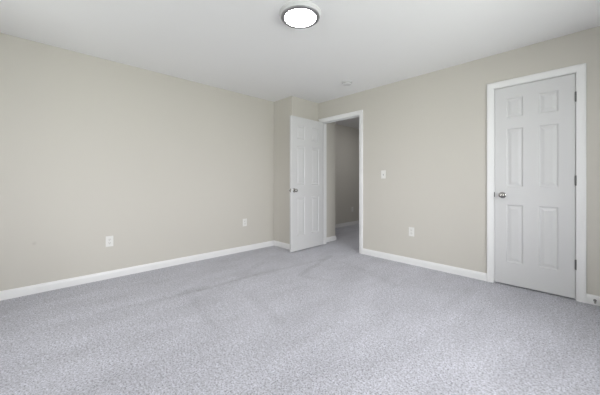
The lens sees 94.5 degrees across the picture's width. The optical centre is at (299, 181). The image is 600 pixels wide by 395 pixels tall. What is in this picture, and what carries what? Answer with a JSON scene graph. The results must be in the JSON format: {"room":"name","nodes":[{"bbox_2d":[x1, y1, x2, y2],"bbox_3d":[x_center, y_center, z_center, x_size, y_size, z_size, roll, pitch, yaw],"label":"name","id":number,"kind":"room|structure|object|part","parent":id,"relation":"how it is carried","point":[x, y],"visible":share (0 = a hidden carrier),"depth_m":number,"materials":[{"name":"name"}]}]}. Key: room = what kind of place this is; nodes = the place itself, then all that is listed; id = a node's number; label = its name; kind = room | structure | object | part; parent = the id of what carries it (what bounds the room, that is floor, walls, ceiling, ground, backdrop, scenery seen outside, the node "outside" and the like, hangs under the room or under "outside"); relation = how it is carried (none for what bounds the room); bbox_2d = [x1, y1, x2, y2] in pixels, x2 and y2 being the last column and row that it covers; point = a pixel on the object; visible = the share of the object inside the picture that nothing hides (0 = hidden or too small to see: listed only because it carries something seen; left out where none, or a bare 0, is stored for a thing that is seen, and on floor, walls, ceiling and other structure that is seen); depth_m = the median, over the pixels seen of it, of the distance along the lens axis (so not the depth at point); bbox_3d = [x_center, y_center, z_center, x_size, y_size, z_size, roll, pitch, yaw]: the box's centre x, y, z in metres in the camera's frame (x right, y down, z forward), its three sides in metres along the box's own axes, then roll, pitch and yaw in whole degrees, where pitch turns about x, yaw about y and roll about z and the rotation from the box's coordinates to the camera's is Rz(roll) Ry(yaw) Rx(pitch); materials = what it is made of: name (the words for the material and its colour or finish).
{"room":"empty bedroom","nodes":[
{"label":"empty bedroom","id":0,"kind":"room"},
{"bbox_2d":[0,33,273,290],"bbox_3d":[-2.169,-0.138,3.152,4.665,2.440,0.120,0,0,-44],"label":"wall","id":1,"kind":"structure","parent":0,"point":[92,149],"depth_m":3.15,"materials":[{"name":"beige paint"}]},
{"bbox_2d":[106,236,112,246],"bbox_3d":[-2.129,0.667,3.102,0.072,0.117,0.008,0,0,-44],"label":"wall outlet","id":2,"kind":"object","parent":1,"relation":"attached to","point":[109,239],"visible":1,"depth_m":3.10,"materials":[{"name":"white plastic"}]},
{"bbox_2d":[0,240,289,300],"bbox_3d":[-1.698,1.040,3.191,5.160,0.084,0.474,0,0,-44],"label":"baseboard","id":3,"kind":"structure","parent":1,"relation":"attached to","point":[43,287],"depth_m":3.18,"materials":[{"name":"white paint"}]},
{"bbox_2d":[0,224,599,394],"bbox_3d":[1.369,1.132,3.341,10.040,0.100,5.540,0,0,-44],"label":"floor","id":4,"kind":"structure","parent":0,"point":[331,318],"depth_m":1.96,"materials":[{"name":"grey carpet"}]},
{"bbox_2d":[0,0,599,128],"bbox_3d":[1.369,-1.418,3.341,10.040,0.120,5.540,0,0,-44],"label":"ceiling","id":5,"kind":"structure","parent":0,"point":[245,47],"depth_m":2.60,"materials":[{"name":"white paint"}]},
{"bbox_2d":[279,0,320,28],"bbox_3d":[0.002,-1.338,2.243,0.336,0.040,0.336,0,0,-44],"label":"ceiling light","id":6,"kind":"object","parent":5,"relation":"in","point":[299,14],"visible":1,"depth_m":2.19,"materials":[{"name":"plastic"}]},
{"bbox_3d":[0.002,-1.344,2.243,0.336,0.028,0.336,0,0,-44],"label":"plate","id":7,"kind":"part","parent":6,"relation":"part of","materials":[{"name":"plastic"}]},
{"bbox_2d":[285,9,315,26],"bbox_3d":[0.002,-1.324,2.243,0.251,0.011,0.251,0,0,-44],"label":"diffuser","id":8,"kind":"object","parent":6,"relation":"attached to","point":[293,17],"depth_m":2.23,"materials":[{"name":"white"}]},
{"bbox_2d":[342,80,351,85],"bbox_3d":[0.644,-1.338,3.789,0.140,0.040,0.140,0,0,-44],"label":"smoke detector","id":9,"kind":"object","parent":5,"relation":"attached to","point":[345,83],"visible":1,"depth_m":3.75,"materials":[{"name":"plastic"}]},
{"bbox_2d":[274,96,334,243],"bbox_3d":[0.063,-0.138,4.970,1.075,2.440,0.580,0,0,-44],"label":"wall","id":10,"kind":"structure","parent":0,"point":[295,106],"depth_m":4.62,"materials":[{"name":"beige paint"}]},
{"bbox_2d":[327,236,335,241],"bbox_3d":[0.254,1.040,5.327,0.334,0.084,0.860,0,0,-44],"label":"baseboard","id":11,"kind":"structure","parent":10,"relation":"attached to","point":[332,238],"depth_m":5.04,"materials":[{"name":"white paint"}]},
{"bbox_2d":[335,124,358,223],"bbox_3d":[1.579,-0.138,7.100,4.300,2.440,0.400,0,0,-44],"label":"wall","id":12,"kind":"structure","parent":0,"point":[346,138],"depth_m":6.79,"materials":[{"name":"beige paint"}]},
{"bbox_2d":[335,220,358,227],"bbox_3d":[1.572,1.040,7.194,4.180,0.084,0.014,0,0,-44],"label":"baseboard","id":13,"kind":"structure","parent":12,"relation":"attached to","point":[352,222],"depth_m":6.78,"materials":[{"name":"white paint"}]},
{"bbox_2d":[318,26,599,295],"bbox_3d":[1.940,-0.138,3.209,0.120,2.440,4.560,0,0,-44],"label":"wall","id":14,"kind":"structure","parent":0,"point":[428,132],"depth_m":3.33,"materials":[{"name":"beige paint"}]},
{"bbox_2d":[289,115,322,251],"bbox_3d":[0.120,0.031,4.475,0.772,2.074,0.163,0,0,-45],"label":"door","id":15,"kind":"structure","parent":14,"relation":"in","point":[306,135],"depth_m":4.42,"materials":[{"name":"white paint"}]},
{"bbox_2d":[318,110,362,253],"bbox_3d":[0.680,0.002,4.524,0.155,2.160,0.892,0,0,-44],"label":"door frame","id":16,"kind":"structure","parent":14,"relation":"attached to","point":[355,114],"depth_m":4.37,"materials":[{"name":"white paint"}]},
{"bbox_2d":[381,170,385,178],"bbox_3d":[1.172,-0.101,3.911,0.018,0.115,0.070,0,0,-44],"label":"light switch","id":17,"kind":"object","parent":14,"relation":"attached to","point":[383,172],"visible":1,"depth_m":3.91,"materials":[{"name":"white plastic"}]},
{"bbox_2d":[409,227,413,236],"bbox_3d":[1.455,0.654,3.623,0.008,0.117,0.072,0,0,-44],"label":"wall outlet","id":18,"kind":"object","parent":14,"relation":"attached to","point":[411,229],"visible":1,"depth_m":3.62,"materials":[{"name":"white plastic"}]},
{"bbox_2d":[363,248,486,280],"bbox_3d":[1.486,1.040,3.586,0.014,0.084,1.579,0,0,-44],"label":"baseboard","id":19,"kind":"structure","parent":14,"relation":"attached to","point":[421,263],"depth_m":3.45,"materials":[{"name":"white paint"}]},
{"bbox_2d":[495,74,576,298],"bbox_3d":[2.315,0.041,2.759,0.163,2.054,0.623,0,0,-44],"label":"door","id":20,"kind":"structure","parent":14,"relation":"in","point":[536,179],"depth_m":2.72,"materials":[{"name":"white paint"}]},
{"bbox_2d":[487,63,585,302],"bbox_3d":[2.334,0.012,2.784,0.138,2.140,0.752,0,0,-44],"label":"door frame","id":21,"kind":"structure","parent":14,"relation":"attached to","point":[579,70],"depth_m":2.56,"materials":[{"name":"white paint"}]},
{"bbox_2d":[586,293,599,305],"bbox_3d":[2.969,1.040,2.037,0.014,0.084,1.204,0,0,-44],"label":"baseboard","id":22,"kind":"structure","parent":14,"relation":"attached to","point":[589,297],"depth_m":2.44,"materials":[{"name":"white paint"}]}
]}

